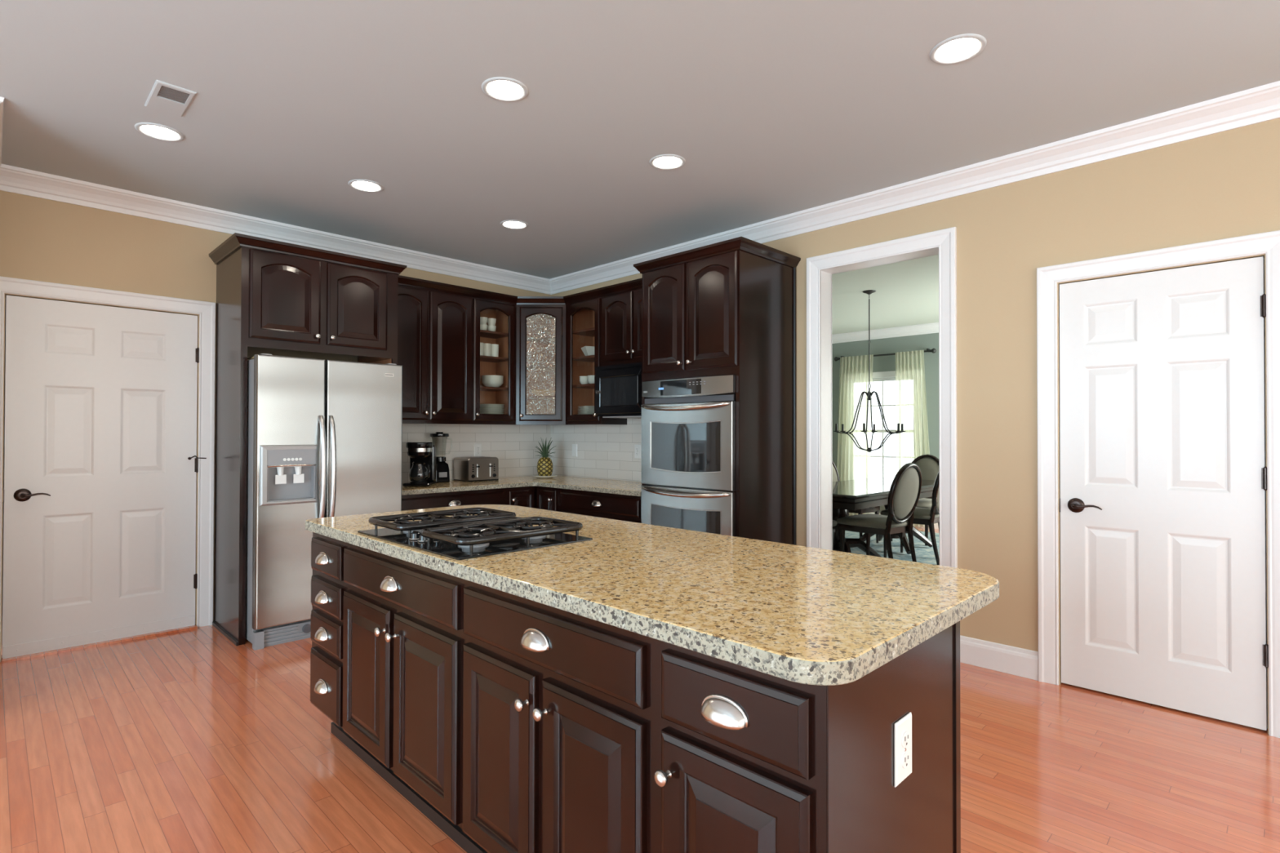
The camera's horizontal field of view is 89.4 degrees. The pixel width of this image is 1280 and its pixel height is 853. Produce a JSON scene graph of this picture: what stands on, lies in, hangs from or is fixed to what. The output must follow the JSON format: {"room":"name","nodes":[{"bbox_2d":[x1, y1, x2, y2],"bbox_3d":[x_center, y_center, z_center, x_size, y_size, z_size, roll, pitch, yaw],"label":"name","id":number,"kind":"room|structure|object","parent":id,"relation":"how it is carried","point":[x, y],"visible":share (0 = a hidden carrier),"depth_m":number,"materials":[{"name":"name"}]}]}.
{"room":"kitchen","nodes":[
{"label":"kitchen","id":0,"kind":"room"},
{"bbox_2d":[0,190,551,662],"bbox_3d":[-3.353,-0.063,3.894,0.140,2.743,7.188,0,-1,45],"label":"wall","id":1,"kind":"structure","parent":0,"point":[42,239],"depth_m":3.94,"materials":[{"name":"beige paint"}]},
{"bbox_2d":[1,297,5,654],"bbox_3d":[-3.336,0.210,4.023,0.020,2.200,1.200,0,-1,45],"label":"trim","id":2,"kind":"structure","parent":1,"relation":"attached to","point":[5,298],"depth_m":3.70,"materials":[{"name":"white paint"}]},
{"bbox_2d":[0,624,197,663],"bbox_3d":[-3.245,1.302,3.932,0.145,0.014,0.907,0,-1,45],"label":"trim","id":3,"kind":"structure","parent":1,"relation":"attached to","point":[193,627],"depth_m":3.84,"materials":[{"name":"brown wood"}]},
{"bbox_2d":[2,295,206,658],"bbox_3d":[-3.205,0.283,3.929,0.095,2.028,0.959,0,-1,45],"label":"door","id":4,"kind":"structure","parent":1,"relation":"in","point":[101,460],"depth_m":3.89,"materials":[{"name":"white paint"}]},
{"bbox_2d":[0,275,215,642],"bbox_3d":[-3.215,0.240,3.914,0.024,2.137,1.091,0,-1,45],"label":"trim","id":5,"kind":"structure","parent":1,"relation":"attached to","point":[206,310],"depth_m":4.24,"materials":[{"name":"white paint"}]},
{"bbox_2d":[397,284,472,424],"bbox_3d":[-1.748,-0.549,5.157,0.353,1.055,0.771,0,-1,45],"label":"upper cabinet","id":6,"kind":"object","parent":1,"relation":"attached to","point":[434,328],"visible":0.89,"depth_m":5.09,"materials":[{"name":"brown wood"}]},
{"bbox_2d":[471,297,516,425],"bbox_3d":[-1.324,-0.545,5.585,0.356,1.055,0.435,0,-1,45],"label":"upper cabinet","id":7,"kind":"object","parent":1,"relation":"attached to","point":[504,335],"visible":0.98,"depth_m":5.59,"materials":[{"name":"brown wood"}]},
{"bbox_2d":[480,342,484,355],"bbox_3d":[-1.377,-0.657,5.547,0.074,0.118,0.074,0,-1,45],"label":"tumbler","id":8,"kind":"object","parent":7,"relation":"on","point":[482,344],"visible":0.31,"depth_m":5.52,"materials":[{"name":"white ceramic"}]},
{"bbox_2d":[480,324,488,330],"bbox_3d":[-1.352,-0.844,5.573,0.080,0.062,0.080,0,-1,45],"label":"teacup","id":9,"kind":"object","parent":7,"relation":"on","point":[482,326],"visible":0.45,"depth_m":5.54,"materials":[{"name":"white ceramic"}]},
{"bbox_2d":[480,316,488,324],"bbox_3d":[-1.352,-0.906,5.574,0.080,0.062,0.080,0,-1,45],"label":"teacup","id":10,"kind":"object","parent":9,"relation":"on","point":[483,320],"visible":0.82,"depth_m":5.54,"materials":[{"name":"white ceramic"}]},
{"bbox_2d":[483,343,491,355],"bbox_3d":[-1.324,-0.656,5.600,0.074,0.118,0.074,0,-1,45],"label":"tumbler","id":11,"kind":"object","parent":7,"relation":"on","point":[487,347],"visible":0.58,"depth_m":5.57,"materials":[{"name":"white ceramic"}]},
{"bbox_2d":[487,325,496,331],"bbox_3d":[-1.292,-0.843,5.633,0.080,0.062,0.080,0,-1,45],"label":"teacup","id":12,"kind":"object","parent":7,"relation":"on","point":[492,328],"visible":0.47,"depth_m":5.60,"materials":[{"name":"white ceramic"}]},
{"bbox_2d":[487,318,496,325],"bbox_3d":[-1.292,-0.906,5.634,0.080,0.062,0.080,0,-1,45],"label":"teacup","id":13,"kind":"object","parent":12,"relation":"on","point":[491,322],"visible":0.94,"depth_m":5.61,"materials":[{"name":"white ceramic"}]},
{"bbox_2d":[481,381,503,386],"bbox_3d":[-1.290,-0.362,5.661,0.188,0.050,0.188,0,-1,45],"label":"bowl","id":14,"kind":"object","parent":7,"relation":"on","point":[488,384],"visible":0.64,"depth_m":5.60,"materials":[{"name":"white ceramic"}]},
{"bbox_2d":[480,329,507,338],"bbox_3d":[-1.348,-0.803,5.611,0.262,0.018,0.395,0,-1,45],"label":"shelf","id":15,"kind":"object","parent":7,"relation":"attached to","point":[484,334],"depth_m":5.62,"materials":[{"name":"brown wood"}]},
{"bbox_2d":[480,355,507,362],"bbox_3d":[-1.348,-0.588,5.609,0.262,0.018,0.395,0,-1,45],"label":"shelf","id":16,"kind":"object","parent":7,"relation":"attached to","point":[482,358],"depth_m":5.60,"materials":[{"name":"brown wood"}]},
{"bbox_2d":[480,386,507,391],"bbox_3d":[-1.349,-0.328,5.607,0.262,0.018,0.395,0,-1,45],"label":"shelf","id":17,"kind":"object","parent":7,"relation":"attached to","point":[482,388],"depth_m":5.60,"materials":[{"name":"brown wood"}]},
{"bbox_2d":[490,344,498,356],"bbox_3d":[-1.271,-0.656,5.653,0.074,0.118,0.074,0,-1,45],"label":"tumbler","id":18,"kind":"object","parent":7,"relation":"on","point":[495,348],"visible":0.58,"depth_m":5.62,"materials":[{"name":"white ceramic"}]},
{"bbox_2d":[499,304,574,425],"bbox_3d":[-0.868,-0.541,5.863,0.610,1.055,0.618,0,-1,45],"label":"upper cabinet","id":19,"kind":"object","parent":1,"relation":"attached to","point":[540,341],"visible":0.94,"depth_m":5.65,"materials":[{"name":"brown wood"}]},
{"bbox_2d":[397,275,642,304],"bbox_3d":[-0.838,-1.101,5.222,2.109,0.062,0.874,0,-1,1],"label":"crown molding","id":20,"kind":"structure","parent":19,"relation":"attached to","point":[402,280],"depth_m":5.31,"materials":[{"name":"brown wood"}]},
{"bbox_2d":[526,335,555,343],"bbox_3d":[-0.865,-0.789,5.882,0.450,0.018,0.400,0,-1,0],"label":"shelf","id":21,"kind":"object","parent":19,"relation":"attached to","point":[539,339],"depth_m":5.79,"materials":[{"name":"glass"}]},
{"bbox_2d":[526,364,555,371],"bbox_3d":[-0.866,-0.529,5.880,0.450,0.018,0.400,0,-1,0],"label":"shelf","id":22,"kind":"object","parent":19,"relation":"attached to","point":[535,367],"depth_m":5.74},
{"bbox_2d":[526,395,555,399],"bbox_3d":[-0.866,-0.260,5.878,0.450,0.018,0.400,0,-1,0],"label":"shelf","id":23,"kind":"object","parent":19,"relation":"attached to","point":[528,397],"depth_m":5.71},
{"bbox_2d":[530,389,555,395],"bbox_3d":[-0.870,-0.299,5.881,0.254,0.060,0.254,0,-1,45],"label":"bowl","id":24,"kind":"object","parent":19,"relation":"on","point":[536,392],"visible":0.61,"depth_m":5.79,"materials":[{"name":"white ceramic"}]},
{"bbox_2d":[0,0,1279,334],"bbox_3d":[1.268,-1.495,2.916,9.100,0.120,12.300,0,-1,45],"label":"ceiling","id":25,"kind":"structure","parent":0,"point":[772,108],"depth_m":2.87,"materials":[{"name":"paint"}]},
{"bbox_2d":[134,122,184,141],"bbox_3d":[-2.345,-1.436,3.161,0.196,0.006,0.196,0,-1,45],"label":"recessed light","id":26,"kind":"object","parent":25,"relation":"in","point":[150,129],"visible":1,"depth_m":3.16,"materials":[{"name":"paint"}]},
{"bbox_2d":[144,80,196,116],"bbox_3d":[-2.068,-1.438,2.847,0.296,0.007,0.140,0,-1,45],"label":"ceiling vent","id":27,"kind":"object","parent":25,"relation":"in","point":[166,97],"visible":1,"depth_m":2.83,"materials":[{"name":"paint"}]},
{"bbox_2d":[348,179,383,192],"bbox_3d":[-1.627,-1.429,3.846,0.196,0.006,0.196,0,-1,45],"label":"recessed light","id":28,"kind":"object","parent":25,"relation":"in","point":[367,185],"visible":1,"depth_m":3.84,"materials":[{"name":"paint"}]},
{"bbox_2d":[481,76,528,102],"bbox_3d":[-0.576,-1.437,2.763,0.196,0.006,0.196,0,-1,45],"label":"recessed light","id":29,"kind":"object","parent":25,"relation":"in","point":[500,87],"visible":1,"depth_m":2.76,"materials":[{"name":"paint"}]},
{"bbox_2d":[500,219,528,229],"bbox_3d":[-0.885,-1.421,4.558,0.196,0.006,0.196,0,-1,45],"label":"recessed light","id":30,"kind":"object","parent":25,"relation":"in","point":[513,224],"visible":1,"depth_m":4.55,"materials":[{"name":"paint"}]},
{"bbox_2d":[649,154,685,169],"bbox_3d":[0.149,-1.429,3.500,0.196,0.006,0.196,0,-1,45],"label":"recessed light","id":31,"kind":"object","parent":25,"relation":"in","point":[660,162],"visible":1,"depth_m":3.50,"materials":[{"name":"paint"}]},
{"bbox_2d":[833,289,905,452],"bbox_3d":[2.368,-0.566,6.679,0.745,1.663,0.731,0,-1,45],"label":"chandelier","id":32,"kind":"object","parent":25,"relation":"hanging from","point":[868,292],"visible":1,"depth_m":6.67,"materials":[{"name":"metal"}]},
{"bbox_2d":[929,33,986,64],"bbox_3d":[1.212,-1.436,2.469,0.196,0.006,0.196,0,-1,45],"label":"recessed light","id":33,"kind":"object","parent":25,"relation":"in","point":[956,47],"visible":1,"depth_m":2.46,"materials":[{"name":"paint"}]},
{"bbox_2d":[0,526,1279,852],"bbox_3d":[1.263,1.368,2.890,9.100,0.120,12.300,0,-1,45],"label":"floor","id":34,"kind":"structure","parent":0,"point":[196,740],"depth_m":2.47,"materials":[{"name":"brown wood"}]},
{"bbox_2d":[208,232,407,645],"bbox_3d":[-2.256,0.087,4.424,0.662,2.457,1.060,0,-1,45],"label":"tall cabinet","id":35,"kind":"object","parent":34,"relation":"on","point":[277,298],"visible":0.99,"depth_m":4.11,"materials":[{"name":"brown wood"}]},
{"bbox_2d":[245,353,402,650],"bbox_3d":[-2.167,0.442,4.333,0.814,1.745,0.886,0,-1,45],"label":"refrigerator","id":36,"kind":"object","parent":34,"relation":"on","point":[324,437],"visible":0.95,"depth_m":3.97,"materials":[{"name":"grey metal"}]},
{"bbox_2d":[310,532,371,765],"bbox_3d":[-1.050,0.864,2.747,0.388,0.876,0.628,0,-1,45],"label":"base cabinet","id":37,"kind":"object","parent":34,"relation":"on","point":[328,586],"visible":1,"depth_m":2.50,"materials":[{"name":"brown wood"}]},
{"bbox_2d":[342,542,488,852],"bbox_3d":[-0.613,0.861,2.309,0.850,0.876,0.632,0,-1,45],"label":"base cabinet","id":38,"kind":"object","parent":34,"relation":"on","point":[403,632],"visible":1,"depth_m":2.04,"materials":[{"name":"brown wood"}]},
{"bbox_2d":[305,504,999,685],"bbox_3d":[-0.225,0.402,2.167,2.396,0.039,0.930,0,-1,45],"label":"countertop","id":39,"kind":"structure","parent":38,"relation":"on","point":[803,615],"depth_m":1.52,"materials":[{"name":"stone"}]},
{"bbox_2d":[357,507,592,559],"bbox_3d":[-0.589,0.356,2.259,0.715,0.054,0.500,0,-1,45],"label":"gas cooktop","id":40,"kind":"object","parent":39,"relation":"in","point":[489,532],"visible":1,"depth_m":2.15,"materials":[{"name":"black metal"}]},
{"bbox_2d":[439,516,528,535],"bbox_3d":[-0.550,0.358,2.302,0.096,0.037,0.323,0,-1,45],"label":"grille","id":41,"kind":"object","parent":40,"relation":"attached to","point":[479,519],"depth_m":2.31,"materials":[{"name":"black metal"}]},
{"bbox_2d":[401,488,505,511],"bbox_3d":[-1.598,0.907,5.088,0.644,0.831,0.908,0,-1,45],"label":"base cabinet","id":42,"kind":"object","parent":34,"relation":"on","point":[488,496],"visible":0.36,"depth_m":4.87,"materials":[{"name":"brown wood"}]},
{"bbox_2d":[505,486,559,511],"bbox_3d":[-0.864,0.914,5.637,0.913,0.831,0.903,0,-1,45],"label":"base cabinet","id":43,"kind":"object","parent":34,"relation":"on","point":[535,497],"visible":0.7,"depth_m":5.31,"materials":[{"name":"brown wood"}]},
{"bbox_2d":[401,475,641,496],"bbox_3d":[-0.847,0.474,4.979,1.856,0.035,1.804,0,-1,45],"label":"countertop","id":44,"kind":"structure","parent":43,"relation":"on","point":[588,484],"depth_m":5.12,"materials":[{"name":"stone"}]},
{"bbox_2d":[402,441,436,486],"bbox_3d":[-1.682,0.286,4.959,0.206,0.336,0.238,0,-1,-3],"label":"coffee maker","id":45,"kind":"object","parent":44,"relation":"on","point":[423,455],"visible":1,"depth_m":4.88,"materials":[{"name":"black plastic"}]},
{"bbox_2d":[406,451,431,457],"bbox_3d":[-1.683,0.215,4.939,0.184,0.047,0.184,0,-1,-3],"label":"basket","id":46,"kind":"object","parent":45,"relation":"on","point":[411,454],"depth_m":4.87,"materials":[{"name":"black plastic"}]},
{"bbox_2d":[429,431,451,483],"bbox_3d":[-1.629,0.251,5.315,0.152,0.413,0.192,0,-1,45],"label":"blender","id":47,"kind":"object","parent":44,"relation":"on","point":[442,473],"visible":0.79,"depth_m":5.25,"materials":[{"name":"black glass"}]},
{"bbox_2d":[453,456,498,481],"bbox_3d":[-1.392,0.360,5.519,0.267,0.199,0.294,0,-1,45],"label":"toaster","id":48,"kind":"object","parent":44,"relation":"on","point":[473,468],"visible":1,"depth_m":5.43,"materials":[{"name":"silver metal"}]},
{"bbox_2d":[533,475,557,478],"bbox_3d":[-0.857,0.452,5.835,0.224,0.023,0.224,0,-1,45],"label":"plate","id":49,"kind":"object","parent":44,"relation":"on","point":[535,476],"visible":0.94,"depth_m":5.76,"materials":[{"name":"white ceramic"}]},
{"bbox_2d":[535,437,556,475],"bbox_3d":[-0.857,0.276,5.834,0.194,0.359,0.182,0,-1,45],"label":"pineapple","id":50,"kind":"object","parent":49,"relation":"on","point":[544,464],"visible":0.96,"depth_m":5.79,"materials":[{"name":"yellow plant"}]},
{"bbox_2d":[462,579,656,852],"bbox_3d":[-0.046,0.857,1.745,0.748,0.876,0.632,0,-1,45],"label":"base cabinet","id":51,"kind":"object","parent":34,"relation":"on","point":[559,706],"visible":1,"depth_m":1.50,"materials":[{"name":"brown wood"}]},
{"bbox_2d":[560,488,641,523],"bbox_3d":[-0.115,0.910,5.070,0.948,0.831,0.651,0,-1,45],"label":"base cabinet","id":52,"kind":"object","parent":34,"relation":"on","point":[626,508],"visible":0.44,"depth_m":4.83,"materials":[{"name":"brown wood"}]},
{"bbox_2d":[633,236,800,545],"bbox_3d":[0.514,0.092,4.436,0.927,2.457,0.681,0,-1,45],"label":"tall cabinet","id":53,"kind":"object","parent":34,"relation":"on","point":[727,307],"visible":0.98,"depth_m":4.16,"materials":[{"name":"brown wood"}]},
{"bbox_2d":[640,374,735,536],"bbox_3d":[0.276,0.322,4.196,0.779,1.272,0.116,0,-1,45],"label":"double wall oven","id":54,"kind":"object","parent":53,"relation":"in","point":[688,424],"visible":0.91,"depth_m":4.16,"materials":[{"name":"silver metal"}]},
{"bbox_2d":[653,621,960,852],"bbox_3d":[0.354,0.854,1.347,0.381,0.876,0.632,0,-1,45],"label":"base cabinet","id":55,"kind":"object","parent":34,"relation":"on","point":[748,760],"visible":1,"depth_m":1.16,"materials":[{"name":"brown wood"}]},
{"bbox_2d":[894,711,911,787],"bbox_3d":[0.501,0.611,1.224,0.008,0.117,0.072,0,-1,45],"label":"wall outlet","id":56,"kind":"object","parent":55,"relation":"attached to","point":[903,727],"visible":1,"depth_m":1.22,"materials":[{"name":"white plastic"}]},
{"bbox_2d":[901,731,910,747],"bbox_3d":[0.502,0.592,1.223,0.003,0.028,0.034,0,-1,45],"label":"receptacle","id":57,"kind":"object","parent":56,"relation":"attached to","point":[905,735],"depth_m":1.22,"materials":[{"name":"white plastic"}]},
{"bbox_2d":[901,751,910,768],"bbox_3d":[0.502,0.631,1.223,0.003,0.028,0.034,0,-1,45],"label":"receptacle","id":58,"kind":"object","parent":56,"relation":"attached to","point":[905,756],"depth_m":1.22,"materials":[{"name":"white plastic"}]},
{"bbox_2d":[844,530,939,565],"bbox_3d":[2.402,1.341,6.800,3.100,0.010,3.950,0,-1,45],"label":"area rug","id":59,"kind":"object","parent":34,"relation":"on","point":[924,553],"visible":0.02,"depth_m":7.04,"materials":[{"name":"grey fabric"}]},
{"bbox_2d":[832,520,837,550],"bbox_3d":[1.392,0.820,5.788,0.518,1.011,0.647,0,-1,45],"label":"dining chair","id":60,"kind":"object","parent":59,"relation":"on","point":[834,522],"visible":0.04,"depth_m":5.80,"materials":[{"name":"black wood"}]},
{"bbox_2d":[832,461,879,542],"bbox_3d":[2.406,0.838,7.501,0.647,1.011,0.518,0,-1,45],"label":"dining chair","id":61,"kind":"object","parent":59,"relation":"on","point":[835,473],"visible":0.14,"depth_m":7.44,"materials":[{"name":"black wood"}]},
{"bbox_2d":[832,465,837,481],"bbox_3d":[2.232,0.606,7.676,0.124,0.474,0.400,0,-1,45],"label":"cushion","id":62,"kind":"object","parent":61,"relation":"on","point":[834,468],"depth_m":7.76,"materials":[{"name":"grey fabric"}]},
{"bbox_2d":[836,462,921,562],"bbox_3d":[2.189,0.822,5.892,0.518,1.011,0.647,1,-1,-37],"label":"dining chair","id":63,"kind":"object","parent":59,"relation":"on","point":[904,491],"visible":0.98,"depth_m":5.72,"materials":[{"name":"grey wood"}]},
{"bbox_2d":[836,513,908,528],"bbox_3d":[2.147,0.860,5.947,0.518,0.070,0.508,1,-1,-37],"label":"seat cushion","id":64,"kind":"object","parent":63,"relation":"on","point":[868,521],"depth_m":5.79,"materials":[{"name":"grey fabric"}]},
{"bbox_2d":[893,466,919,519],"bbox_3d":[2.337,0.588,5.699,0.400,0.474,0.124,1,-1,-37],"label":"cushion","id":65,"kind":"object","parent":63,"relation":"on","point":[906,482],"depth_m":5.67,"materials":[{"name":"grey fabric"}]},
{"bbox_2d":[832,477,935,557],"bbox_3d":[2.357,0.967,6.701,0.940,0.724,2.380,0,-1,45],"label":"dining table","id":66,"kind":"object","parent":59,"relation":"on","point":[864,493],"visible":0.41,"depth_m":6.21,"materials":[{"name":"brown wood"}]},
{"bbox_2d":[880,471,939,564],"bbox_3d":[2.817,0.829,6.527,0.647,1.011,0.518,0,-1,45],"label":"dining chair","id":67,"kind":"object","parent":59,"relation":"on","point":[923,516],"visible":0.29,"depth_m":6.27,"materials":[{"name":"black wood"}]},
{"bbox_2d":[880,506,939,519],"bbox_3d":[2.768,0.867,6.575,0.508,0.070,0.518,0,-1,45],"label":"seat cushion","id":68,"kind":"object","parent":67,"relation":"on","point":[919,513],"depth_m":6.33,"materials":[{"name":"grey fabric"}]},
{"bbox_2d":[937,485,939,511],"bbox_3d":[2.992,0.595,6.356,0.124,0.474,0.400,0,-1,45],"label":"cushion","id":69,"kind":"object","parent":67,"relation":"on","point":[938,486],"depth_m":6.26,"materials":[{"name":"grey fabric"}]},
{"bbox_2d":[890,454,939,546],"bbox_3d":[3.267,0.840,7.616,0.518,1.011,0.647,0,-1,45],"label":"dining chair","id":70,"kind":"object","parent":59,"relation":"on","point":[928,464],"visible":0.3,"depth_m":7.74,"materials":[{"name":"grey fabric"}]},
{"bbox_2d":[915,497,932,507],"bbox_3d":[3.218,0.877,7.566,0.518,0.070,0.508,0,-1,45],"label":"seat cushion","id":71,"kind":"object","parent":70,"relation":"on","point":[924,502],"depth_m":7.30,"materials":[{"name":"grey fabric"}]},
{"bbox_2d":[915,457,939,479],"bbox_3d":[3.441,0.609,7.792,0.400,0.474,0.124,0,-1,45],"label":"cushion","id":72,"kind":"object","parent":70,"relation":"on","point":[929,467],"depth_m":7.76,"materials":[{"name":"grey fabric"}]},
{"bbox_2d":[831,333,938,512],"bbox_3d":[4.214,-0.006,8.488,5.400,2.743,0.143,0,-1,45],"label":"wall","id":73,"kind":"structure","parent":0,"point":[917,342],"depth_m":9.05,"materials":[{"name":"green paint"}]},
{"bbox_2d":[871,370,896,477],"bbox_3d":[3.435,0.078,9.193,1.180,1.705,0.135,0,-1,45],"label":"window","id":74,"kind":"structure","parent":73,"relation":"in","point":[882,375],"depth_m":9.21,"materials":[{"name":"white paint"}]},
{"bbox_2d":[831,322,938,343],"bbox_3d":[2.431,-1.335,6.699,5.110,0.125,4.929,0,-1,45],"label":"trim","id":75,"kind":"structure","parent":73,"relation":"attached to","point":[928,328],"depth_m":9.08,"materials":[{"name":"white paint"}]},
{"bbox_2d":[834,347,936,361],"bbox_3d":[3.421,-1.006,9.116,1.474,0.068,0.101,0,-1,45],"label":"curtain rod","id":76,"kind":"object","parent":73,"relation":"attached to","point":[933,350],"visible":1,"depth_m":9.01,"materials":[{"name":"metal"}]},
{"bbox_2d":[836,354,873,515],"bbox_3d":[3.089,0.169,9.363,0.610,2.375,0.056,0,-1,45],"label":"sheer curtain","id":77,"kind":"object","parent":76,"relation":"hanging from","point":[853,463],"visible":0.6,"depth_m":9.37,"materials":[{"name":"white fabric"}]},
{"bbox_2d":[895,350,934,528],"bbox_3d":[3.710,0.164,8.746,0.520,2.375,0.056,0,-1,45],"label":"sheer curtain","id":78,"kind":"object","parent":76,"relation":"hanging from","point":[911,411],"visible":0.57,"depth_m":8.78,"materials":[{"name":"white fabric"}]},
{"bbox_2d":[551,118,1279,734],"bbox_3d":[2.153,-0.058,3.336,8.453,2.743,0.070,0,-1,45],"label":"wall","id":79,"kind":"structure","parent":0,"point":[1224,184],"depth_m":3.43,"materials":[{"name":"beige paint"}]},
{"bbox_2d":[401,418,641,483],"bbox_3d":[-0.850,0.180,4.983,1.869,0.553,1.828,0,-1,45],"label":"backsplash","id":80,"kind":"structure","parent":79,"relation":"attached to","point":[603,451],"depth_m":5.79,"materials":[{"name":"white tile"}]},
{"bbox_2d":[474,444,481,456],"bbox_3d":[-1.428,0.211,5.708,0.008,0.117,0.072,0,-1,45],"label":"wall outlet","id":81,"kind":"object","parent":80,"relation":"attached to","point":[477,447],"visible":0.89,"depth_m":5.71,"materials":[{"name":"white plastic"}]},
{"bbox_2d":[572,444,577,456],"bbox_3d":[-0.609,0.221,6.014,0.072,0.117,0.007,0,-1,45],"label":"light switch","id":82,"kind":"object","parent":80,"relation":"attached to","point":[574,446],"visible":1,"depth_m":6.01,"materials":[{"name":"white plastic"}]},
{"bbox_2d":[634,444,640,458],"bbox_3d":[-0.021,0.211,5.428,0.072,0.117,0.008,0,-1,45],"label":"wall outlet","id":83,"kind":"object","parent":80,"relation":"attached to","point":[637,447],"visible":1,"depth_m":5.42,"materials":[{"name":"white plastic"}]},
{"bbox_2d":[565,297,626,425],"bbox_3d":[-0.394,-0.543,5.576,0.468,1.055,0.356,0,-1,45],"label":"upper cabinet","id":84,"kind":"object","parent":79,"relation":"attached to","point":[583,318],"visible":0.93,"depth_m":5.61,"materials":[{"name":"brown wood"}]},
{"bbox_2d":[573,327,594,337],"bbox_3d":[-0.369,-0.821,5.602,0.428,0.018,0.262,0,-1,45],"label":"shelf","id":85,"kind":"object","parent":84,"relation":"attached to","point":[589,332],"depth_m":5.65,"materials":[{"name":"brown wood"}]},
{"bbox_2d":[573,355,594,362],"bbox_3d":[-0.370,-0.591,5.600,0.428,0.018,0.262,0,-1,45],"label":"shelf","id":86,"kind":"object","parent":84,"relation":"attached to","point":[590,358],"depth_m":5.63,"materials":[{"name":"brown wood"}]},
{"bbox_2d":[573,383,594,388],"bbox_3d":[-0.370,-0.351,5.598,0.428,0.018,0.262,0,-1,45],"label":"shelf","id":87,"kind":"object","parent":84,"relation":"attached to","point":[575,385],"depth_m":5.59,"materials":[{"name":"brown wood"}]},
{"bbox_2d":[580,346,594,355],"bbox_3d":[-0.423,-0.643,5.612,0.148,0.085,0.148,0,-1,-20],"label":"square bowl","id":88,"kind":"object","parent":84,"relation":"on","point":[587,350],"visible":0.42,"depth_m":5.56,"materials":[{"name":"white ceramic"}]},
{"bbox_2d":[601,288,642,366],"bbox_3d":[0.053,-0.780,5.134,0.789,0.588,0.356,0,-1,45],"label":"upper cabinet","id":89,"kind":"object","parent":79,"relation":"attached to","point":[622,312],"visible":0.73,"depth_m":5.12,"materials":[{"name":"brown wood"}]},
{"bbox_2d":[595,361,641,418],"bbox_3d":[0.028,-0.276,5.074,0.735,0.412,0.443,0,-1,45],"label":"microwave","id":90,"kind":"object","parent":89,"relation":"attached to","point":[618,388],"visible":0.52,"depth_m":5.01,"materials":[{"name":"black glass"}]},
{"bbox_2d":[0,80,1279,294],"bbox_3d":[-0.355,-1.393,0.967,8.253,0.125,6.848,0,-1,45],"label":"trim","id":91,"kind":"structure","parent":79,"relation":"attached to","point":[1260,104],"depth_m":3.85,"materials":[{"name":"white paint"}]},
{"bbox_2d":[820,247,938,550],"bbox_3d":[1.503,0.135,4.030,0.795,2.368,0.148,0,-1,45],"label":"trim","id":92,"kind":"structure","parent":79,"relation":"attached to","point":[825,274],"depth_m":4.29,"materials":[{"name":"white paint"}]},
{"bbox_2d":[806,226,957,568],"bbox_3d":[1.446,0.097,3.972,0.943,2.442,0.024,0,-1,45],"label":"trim","id":93,"kind":"structure","parent":79,"relation":"attached to","point":[945,239],"depth_m":3.71,"materials":[{"name":"white paint"}]},
{"bbox_2d":[960,635,1038,680],"bbox_3d":[1.921,1.242,3.491,0.406,0.145,0.016,0,-1,45],"label":"baseboard","id":94,"kind":"structure","parent":79,"relation":"attached to","point":[1010,660],"depth_m":3.47,"materials":[{"name":"white paint"}]},
{"bbox_2d":[1036,230,1279,737],"bbox_3d":[2.397,0.243,3.023,0.943,2.137,0.024,0,-1,45],"label":"trim","id":95,"kind":"structure","parent":79,"relation":"attached to","point":[1268,243],"depth_m":3.11,"materials":[{"name":"white paint"}]},
{"bbox_2d":[1058,256,1268,730],"bbox_3d":[2.401,0.285,3.026,0.777,2.028,0.092,0,-1,45],"label":"door","id":96,"kind":"structure","parent":79,"relation":"in","point":[1164,485],"depth_m":3.00,"materials":[{"name":"white paint"}]},
{"bbox_3d":[0.662,-0.046,4.919,5.400,2.743,0.070,0,-1,45],"label":"wall","id":97,"kind":"structure","parent":0,"visible":0},
{"bbox_2d":[1263,257,1267,728],"bbox_3d":[2.451,0.212,3.100,1.100,2.200,0.020,0,-1,45],"label":"trim","id":98,"kind":"structure","parent":97,"relation":"attached to","point":[1264,258],"depth_m":2.81,"materials":[{"name":"white paint"}]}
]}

